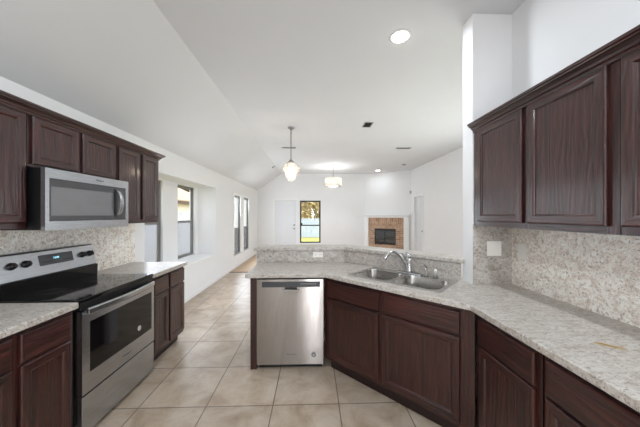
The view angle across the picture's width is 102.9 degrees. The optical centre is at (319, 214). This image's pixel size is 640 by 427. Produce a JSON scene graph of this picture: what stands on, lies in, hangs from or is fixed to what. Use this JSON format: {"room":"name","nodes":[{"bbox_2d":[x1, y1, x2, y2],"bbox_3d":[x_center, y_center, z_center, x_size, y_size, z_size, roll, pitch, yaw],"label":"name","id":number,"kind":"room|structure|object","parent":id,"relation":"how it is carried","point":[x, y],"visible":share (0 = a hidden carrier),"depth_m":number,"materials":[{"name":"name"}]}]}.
{"room":"kitchen","nodes":[
{"label":"kitchen","id":0,"kind":"room"},
{"bbox_2d":[0,76,257,297],"bbox_3d":[-2.326,0.250,3.570,0.170,2.440,13.280,0,0,-2],"label":"wall","id":1,"kind":"structure","parent":0,"point":[221,188],"depth_m":5.05,"materials":[{"name":"paint"}]},
{"bbox_2d":[0,104,25,229],"bbox_3d":[-2.001,-0.285,1.230,0.325,0.740,0.780,0,0,-2],"label":"upper cabinet","id":2,"kind":"object","parent":1,"relation":"attached to","point":[12,121],"visible":0.98,"depth_m":1.54,"materials":[{"name":"brown wood"}]},
{"bbox_2d":[0,223,134,270],"bbox_3d":[-2.188,0.313,2.004,0.007,0.486,2.100,0,0,-2],"label":"backsplash","id":3,"kind":"structure","parent":1,"relation":"attached to","point":[108,253],"depth_m":2.40,"materials":[{"name":"stone"}]},
{"bbox_2d":[119,235,123,245],"bbox_3d":[-2.207,0.285,2.834,0.005,0.118,0.074,0,0,-2],"label":"outlet plate","id":4,"kind":"object","parent":3,"relation":"attached to","point":[121,237],"visible":1,"depth_m":2.83,"materials":[{"name":"beige plastic"}]},
{"bbox_2d":[131,233,134,242],"bbox_3d":[-2.211,0.270,3.014,0.008,0.115,0.066,0,0,-2],"label":"switch plate","id":5,"kind":"object","parent":3,"relation":"attached to","point":[132,234],"visible":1,"depth_m":3.01,"materials":[{"name":"beige plastic"}]},
{"bbox_2d":[26,114,115,179],"bbox_3d":[-2.025,-0.483,1.995,0.325,0.343,0.742,0,0,-2],"label":"upper cabinet","id":6,"kind":"object","parent":1,"relation":"attached to","point":[48,144],"visible":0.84,"depth_m":1.88,"materials":[{"name":"brown wood"}]},
{"bbox_2d":[2,167,127,230],"bbox_3d":[-1.945,-0.102,1.997,0.455,0.409,0.740,0,0,-2],"label":"microwave","id":7,"kind":"object","parent":6,"relation":"attached to","point":[56,199],"visible":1,"depth_m":1.80,"materials":[{"name":"silver metal"}]},
{"bbox_2d":[116,146,157,223],"bbox_3d":[-2.046,-0.285,2.686,0.325,0.740,0.633,0,0,-2],"label":"upper cabinet","id":8,"kind":"object","parent":1,"relation":"attached to","point":[140,171],"visible":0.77,"depth_m":2.69,"materials":[{"name":"brown wood"}]},
{"bbox_2d":[0,90,165,160],"bbox_3d":[-2.004,-0.675,1.952,0.366,0.066,2.226,0,0,-2],"label":"crown molding","id":9,"kind":"structure","parent":8,"relation":"attached to","point":[6,99],"depth_m":1.86,"materials":[{"name":"brown wood"}]},
{"bbox_2d":[184,252,255,303],"bbox_3d":[-2.325,1.427,6.552,0.014,0.085,6.920,0,0,-2],"label":"baseboard","id":10,"kind":"structure","parent":1,"relation":"attached to","point":[208,284],"depth_m":5.47,"materials":[{"name":"white paint"}]},
{"bbox_2d":[234,195,239,254],"bbox_3d":[-2.391,0.280,7.255,0.050,1.664,0.610,0,0,-2],"label":"window","id":11,"kind":"structure","parent":1,"relation":"in","point":[236,230],"depth_m":7.47,"materials":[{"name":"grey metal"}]},
{"bbox_2d":[233,192,248,255],"bbox_3d":[-2.363,0.244,7.746,0.012,1.732,1.730,0,0,-2],"label":"trim","id":12,"kind":"structure","parent":1,"relation":"attached to","point":[242,197],"depth_m":7.65,"materials":[{"name":"white paint"}]},
{"bbox_2d":[244,198,247,249],"bbox_3d":[-2.420,0.280,8.214,0.050,1.664,0.630,0,0,-2],"label":"window","id":13,"kind":"structure","parent":1,"relation":"in","point":[246,199],"depth_m":8.47,"materials":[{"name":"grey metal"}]},
{"bbox_2d":[0,0,280,190],"bbox_3d":[-1.865,-1.287,3.544,1.090,0.926,13.400,0,0,-2],"label":"ceiling","id":14,"kind":"structure","parent":0,"point":[121,64],"depth_m":2.27,"materials":[{"name":"paint"}]},
{"bbox_2d":[156,175,207,261],"bbox_3d":[-2.607,0.138,4.432,0.340,1.805,2.740,0,0,-2],"label":"wall","id":15,"kind":"structure","parent":0,"point":[169,187],"depth_m":4.71,"materials":[{"name":"paint"}]},
{"bbox_2d":[145,180,160,261],"bbox_3d":[-2.707,0.130,3.944,0.050,1.424,0.730,0,0,-2],"label":"window","id":16,"kind":"structure","parent":15,"relation":"in","point":[158,223],"depth_m":4.28,"materials":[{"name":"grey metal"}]},
{"bbox_2d":[178,185,192,258],"bbox_3d":[-2.744,0.130,5.133,0.050,1.424,0.710,0,0,-2],"label":"window","id":17,"kind":"structure","parent":15,"relation":"in","point":[179,186],"depth_m":5.43,"materials":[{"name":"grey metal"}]},
{"bbox_2d":[175,254,215,267],"bbox_3d":[-2.452,0.861,4.437,0.410,0.018,2.390,0,0,-2],"label":"window sill","id":18,"kind":"structure","parent":15,"relation":"attached to","point":[195,258],"depth_m":5.00,"materials":[{"name":"white paint"}]},
{"bbox_2d":[231,254,255,271],"bbox_3d":[0.465,1.520,8.468,6.050,0.100,3.700,0,0,-2],"label":"floor","id":19,"kind":"structure","parent":0,"point":[250,263],"depth_m":7.42,"materials":[{"name":"beige tile"}]},
{"bbox_2d":[363,214,408,249],"bbox_3d":[2.522,0.725,9.740,1.709,1.490,0.900,0,0,29],"label":"fireplace","id":20,"kind":"object","parent":19,"relation":"on","point":[380,230],"visible":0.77,"depth_m":9.66,"materials":[{"name":"brick"}]},
{"bbox_2d":[363,214,408,215],"bbox_3d":[2.481,0.015,9.664,1.709,0.070,0.168,0,0,29],"label":"mantel shelf","id":21,"kind":"object","parent":20,"relation":"attached to","point":[363,214],"depth_m":9.57,"materials":[{"name":"white paint"}]},
{"bbox_2d":[94,272,477,426],"bbox_3d":[0.521,1.520,1.767,6.350,0.100,9.700,0,0,-2],"label":"floor","id":22,"kind":"structure","parent":0,"point":[205,378],"depth_m":2.15,"materials":[{"name":"tile"}]},
{"bbox_2d":[0,310,72,426],"bbox_3d":[-1.848,1.033,1.303,0.605,0.874,0.624,0,0,-2],"label":"base cabinet","id":23,"kind":"object","parent":22,"relation":"on","point":[36,362],"visible":0.91,"depth_m":1.41,"materials":[{"name":"brown wood"}]},
{"bbox_2d":[0,302,78,338],"bbox_3d":[-1.847,0.576,1.291,0.639,0.039,0.654,0,0,-2],"label":"countertop","id":24,"kind":"structure","parent":23,"relation":"on","point":[14,317],"depth_m":1.44,"materials":[{"name":"stone"}]},
{"bbox_2d":[0,244,154,426],"bbox_3d":[-1.832,0.869,2.006,0.685,1.203,0.754,0,0,-2],"label":"range","id":25,"kind":"object","parent":22,"relation":"on","point":[113,320],"visible":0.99,"depth_m":1.88,"materials":[{"name":"silver metal"}]},
{"bbox_2d":[0,274,152,303],"bbox_3d":[-1.804,0.561,2.006,0.504,0.028,0.754,0,0,-2],"label":"cooktop","id":26,"kind":"object","parent":25,"relation":"in","point":[88,288],"depth_m":1.88,"materials":[{"name":"black glass"}]},
{"bbox_2d":[152,267,183,360],"bbox_3d":[-1.891,1.033,2.704,0.605,0.874,0.614,0,0,-2],"label":"base cabinet","id":27,"kind":"object","parent":22,"relation":"on","point":[168,287],"visible":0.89,"depth_m":2.67,"materials":[{"name":"brown wood"}]},
{"bbox_2d":[97,262,186,277],"bbox_3d":[-1.891,0.576,2.712,0.639,0.039,0.642,0,0,-2],"label":"countertop","id":28,"kind":"structure","parent":27,"relation":"on","point":[157,269],"depth_m":2.65,"materials":[{"name":"stone"}]},
{"bbox_2d":[250,278,257,368],"bbox_3d":[-0.641,1.033,2.697,0.060,0.874,0.540,0,0,-2],"label":"end panel","id":29,"kind":"object","parent":22,"relation":"on","point":[253,281],"visible":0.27,"depth_m":2.43,"materials":[{"name":"brown wood"}]},
{"bbox_2d":[257,278,322,366],"bbox_3d":[-0.291,1.036,2.684,0.628,0.868,0.556,0,0,-2],"label":"dishwasher","id":30,"kind":"object","parent":22,"relation":"on","point":[289,310],"visible":0.99,"depth_m":2.41,"materials":[{"name":"silver metal"}]},
{"bbox_2d":[325,278,475,426],"bbox_3d":[0.660,1.033,2.183,1.256,0.874,0.480,0,0,43],"label":"base cabinet","id":31,"kind":"object","parent":22,"relation":"on","point":[419,354],"visible":0.95,"depth_m":1.89,"materials":[{"name":"brown wood"}]},
{"bbox_2d":[478,315,544,426],"bbox_3d":[1.257,1.033,1.352,0.605,0.874,0.441,0,0,-2],"label":"base cabinet","id":32,"kind":"object","parent":22,"relation":"on","point":[511,373],"visible":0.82,"depth_m":1.31,"materials":[{"name":"brown wood"}]},
{"bbox_2d":[545,356,639,426],"bbox_3d":[1.276,1.033,0.725,0.605,0.874,0.796,0,0,-2],"label":"base cabinet","id":33,"kind":"object","parent":22,"relation":"on","point":[571,400],"visible":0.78,"depth_m":0.96,"materials":[{"name":"brown wood"}]},
{"bbox_2d":[245,262,639,412],"bbox_3d":[0.732,0.575,1.833,1.580,0.041,3.574,0,0,-38],"label":"countertop","id":34,"kind":"structure","parent":33,"relation":"on","point":[604,351],"depth_m":1.32,"materials":[{"name":"stone"}]},
{"bbox_2d":[348,267,457,292],"bbox_3d":[0.711,0.637,2.256,0.820,0.177,0.472,0,0,43],"label":"sink","id":35,"kind":"object","parent":34,"relation":"in","point":[427,283],"visible":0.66,"depth_m":2.26,"materials":[{"name":"metal"}]},
{"bbox_2d":[420,264,427,275],"bbox_3d":[0.939,0.496,2.289,0.076,0.106,0.040,0,0,-25],"label":"soap dispenser","id":36,"kind":"object","parent":35,"relation":"on","point":[425,274],"visible":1,"depth_m":2.29,"materials":[{"name":"silver metal"}]},
{"bbox_2d":[433,269,437,277],"bbox_3d":[1.015,0.513,2.244,0.044,0.073,0.043,0,0,43],"label":"sprayer","id":37,"kind":"object","parent":35,"relation":"on","point":[435,270],"visible":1,"depth_m":2.23,"materials":[{"name":"silver metal"}]},
{"bbox_2d":[384,250,422,275],"bbox_3d":[0.770,0.439,2.399,0.349,0.221,0.170,0,0,8],"label":"faucet","id":38,"kind":"object","parent":34,"relation":"on","point":[408,265],"visible":1,"depth_m":2.37,"materials":[{"name":"silver metal"}]},
{"bbox_2d":[258,174,364,245],"bbox_3d":[-0.402,-0.080,10.157,4.420,3.100,0.170,0,0,-2],"label":"wall","id":39,"kind":"structure","parent":0,"point":[341,206],"depth_m":10.09,"materials":[{"name":"paint"}]},
{"bbox_2d":[275,201,295,244],"bbox_3d":[-1.359,0.450,10.037,0.840,2.030,0.125,0,0,-2],"label":"door","id":40,"kind":"structure","parent":39,"relation":"in","point":[285,211],"depth_m":10.05,"materials":[{"name":"paint"}]},
{"bbox_2d":[273,199,297,244],"bbox_3d":[-1.359,0.418,10.036,1.000,2.104,0.015,0,0,-2],"label":"trim","id":41,"kind":"structure","parent":39,"relation":"attached to","point":[274,200],"depth_m":10.03,"materials":[{"name":"white paint"}]},
{"bbox_2d":[300,201,320,242],"bbox_3d":[-0.387,0.270,10.142,0.820,1.684,0.062,0,0,-2],"label":"window","id":42,"kind":"structure","parent":39,"relation":"in","point":[319,225],"depth_m":10.14,"materials":[{"name":"clear glass"}]},
{"bbox_2d":[153,0,524,173],"bbox_3d":[1.184,-1.690,3.638,5.010,0.120,13.400,0,0,-2],"label":"ceiling","id":43,"kind":"structure","parent":0,"point":[321,69],"depth_m":2.92,"materials":[{"name":"paint"}]},
{"bbox_2d":[283,126,299,181],"bbox_3d":[-0.537,-1.117,4.754,0.311,1.024,0.307,0,0,-2],"label":"crystal pendant","id":44,"kind":"object","parent":43,"relation":"hanging from","point":[288,167],"visible":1,"depth_m":4.69,"materials":[{"name":"white glass"}]},
{"bbox_2d":[325,166,341,187],"bbox_3d":[0.446,-1.263,8.598,0.570,0.732,0.570,0,0,-2],"label":"drum pendant","id":45,"kind":"object","parent":43,"relation":"hanging from","point":[331,182],"visible":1,"depth_m":8.37,"materials":[{"name":"white glass"}]},
{"bbox_2d":[362,122,373,127],"bbox_3d":[0.859,-1.626,4.599,0.160,0.008,0.260,0,0,-2],"label":"ceiling vent","id":46,"kind":"object","parent":43,"relation":"in","point":[366,124],"visible":1,"depth_m":4.58,"materials":[{"name":"metal"}]},
{"bbox_2d":[389,29,410,43],"bbox_3d":[0.729,-1.615,2.324,0.186,0.030,0.186,0,0,-2],"label":"recessed light","id":47,"kind":"object","parent":43,"relation":"in","point":[398,36],"visible":1,"depth_m":2.30,"materials":[{"name":"white glass"}]},
{"bbox_2d":[395,147,411,148],"bbox_3d":[2.030,-1.626,6.205,0.360,0.008,0.120,0,0,-2],"label":"ceiling vent","id":48,"kind":"object","parent":43,"relation":"in","point":[397,147],"visible":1,"depth_m":6.22,"materials":[{"name":"metal"}]},
{"bbox_2d":[256,251,454,339],"bbox_3d":[0.315,0.942,2.840,2.148,1.057,0.520,0,0,21],"label":"wall","id":49,"kind":"structure","parent":0,"point":[256,251],"depth_m":3.00,"materials":[{"name":"paint"}]},
{"bbox_2d":[254,244,463,262],"bbox_3d":[0.307,0.394,2.897,2.240,0.037,0.697,0,0,21],"label":"bar ledge","id":50,"kind":"object","parent":49,"relation":"on","point":[437,256],"visible":1,"depth_m":2.85,"materials":[{"name":"stone"}]},
{"bbox_2d":[257,250,461,278],"bbox_3d":[0.317,0.484,2.772,2.108,0.141,0.415,0,0,22],"label":"backsplash","id":51,"kind":"structure","parent":49,"relation":"attached to","point":[444,268],"depth_m":2.83,"materials":[{"name":"stone"}]},
{"bbox_2d":[313,252,322,256],"bbox_3d":[-0.024,0.464,2.983,0.115,0.062,0.005,0,0,-2],"label":"outlet plate","id":52,"kind":"object","parent":51,"relation":"attached to","point":[315,254],"visible":1,"depth_m":2.98,"materials":[{"name":"beige plastic"}]},
{"bbox_2d":[365,170,410,249],"bbox_3d":[2.603,-0.080,9.764,1.789,3.100,0.120,0,0,29],"label":"wall","id":53,"kind":"structure","parent":0,"point":[386,192],"depth_m":9.68,"materials":[{"name":"paint"}]},
{"bbox_2d":[411,147,462,272],"bbox_3d":[3.497,-0.080,5.865,0.150,3.100,7.190,0,0,-2],"label":"wall","id":54,"kind":"structure","parent":0,"point":[440,180],"depth_m":7.10,"materials":[{"name":"paint"}]},
{"bbox_2d":[413,193,423,250],"bbox_3d":[3.329,0.383,8.631,0.014,2.174,0.830,0,0,-2],"label":"trim","id":55,"kind":"structure","parent":54,"relation":"attached to","point":[422,194],"depth_m":8.52,"materials":[{"name":"white paint"}]},
{"bbox_2d":[417,196,422,250],"bbox_3d":[3.389,0.420,8.633,0.125,2.090,0.680,0,0,-2],"label":"door","id":56,"kind":"structure","parent":54,"relation":"in","point":[419,199],"depth_m":8.64,"materials":[{"name":"paint"}]},
{"bbox_2d":[463,14,511,396],"bbox_3d":[2.457,-0.080,2.167,2.455,3.100,0.140,0,0,-2],"label":"wall","id":57,"kind":"structure","parent":0,"point":[487,38],"depth_m":2.07,"materials":[{"name":"paint"}]},
{"bbox_2d":[473,224,511,283],"bbox_3d":[1.391,0.313,2.059,0.316,0.486,0.007,0,0,-2],"label":"backsplash","id":58,"kind":"structure","parent":57,"relation":"attached to","point":[486,269],"depth_m":2.06,"materials":[{"name":"stone"}]},
{"bbox_2d":[487,241,500,255],"bbox_3d":[1.403,0.270,2.052,0.118,0.118,0.008,0,0,-2],"label":"switch plate","id":59,"kind":"object","parent":58,"relation":"attached to","point":[493,247],"visible":1,"depth_m":2.05,"materials":[{"name":"beige plastic"}]},
{"bbox_2d":[512,0,639,97],"bbox_3d":[1.704,-0.080,-0.438,0.140,3.100,5.020,0,0,-2],"label":"wall","id":60,"kind":"structure","parent":0,"point":[548,36],"depth_m":1.68,"materials":[{"name":"paint"}]},
{"bbox_2d":[474,59,620,234],"bbox_3d":[1.400,-0.293,1.572,0.325,0.757,0.974,0,0,-2],"label":"upper cabinet","id":61,"kind":"object","parent":60,"relation":"attached to","point":[553,163],"visible":0.95,"depth_m":1.34,"materials":[{"name":"brown wood"}]},
{"bbox_2d":[467,24,639,132],"bbox_3d":[1.240,-0.692,1.136,0.058,0.066,1.834,0,0,-2],"label":"crown molding","id":62,"kind":"structure","parent":61,"relation":"attached to","point":[628,42],"depth_m":1.26,"materials":[{"name":"brown wood"}]},
{"bbox_2d":[512,228,639,327],"bbox_3d":[1.581,0.313,1.155,0.007,0.486,1.812,0,0,-2],"label":"backsplash","id":63,"kind":"structure","parent":60,"relation":"attached to","point":[597,273],"depth_m":1.51,"materials":[{"name":"stone"}]},
{"bbox_2d":[518,244,525,259],"bbox_3d":[1.548,0.282,1.958,0.008,0.118,0.074,0,0,-2],"label":"switch plate","id":64,"kind":"object","parent":63,"relation":"attached to","point":[521,247],"visible":1,"depth_m":1.95,"materials":[{"name":"beige plastic"}]},
{"bbox_2d":[621,48,639,235],"bbox_3d":[1.428,-0.293,0.652,0.325,0.757,0.858,0,0,-2],"label":"upper cabinet","id":65,"kind":"object","parent":60,"relation":"attached to","point":[630,63],"visible":1,"depth_m":1.03,"materials":[{"name":"brown wood"}]},
{"label":"outside","id":66,"kind":"structure","parent":0,"visible":0},
{"bbox_2d":[301,226,318,241],"bbox_3d":[-0.614,1.970,19.991,80.000,0.100,80.000,0,0,-2],"label":"ground","id":67,"kind":"structure","parent":66,"point":[303,239],"depth_m":19.98,"materials":[{"name":"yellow plant"}]},
{"bbox_2d":[178,188,188,211],"bbox_3d":[-13.860,-0.585,15.081,8.820,5.010,15.800,0,0,-2],"label":"house","id":68,"kind":"structure","parent":67,"relation":"on","point":[183,196],"depth_m":18.79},
{"bbox_2d":[145,212,234,261],"bbox_3d":[-4.976,0.890,11.503,0.080,2.000,19.300,0,0,-2],"label":"fence","id":69,"kind":"object","parent":67,"relation":"on","point":[183,228],"visible":0.06,"depth_m":8.78,"materials":[{"name":"plastic"}]},
{"bbox_2d":[301,202,318,232],"bbox_3d":[-0.868,-1.275,25.390,6.052,6.410,6.134,0,0,-2],"label":"autumn tree","id":70,"kind":"object","parent":67,"relation":"on","point":[308,209],"visible":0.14,"depth_m":23.61,"materials":[{"name":"yellow plant"}]},
{"bbox_2d":[301,218,318,236],"bbox_3d":[1.138,1.090,21.565,12.400,1.600,0.080,0,0,-2],"label":"fence","id":71,"kind":"object","parent":67,"relation":"on","point":[315,221],"visible":0.16,"depth_m":21.48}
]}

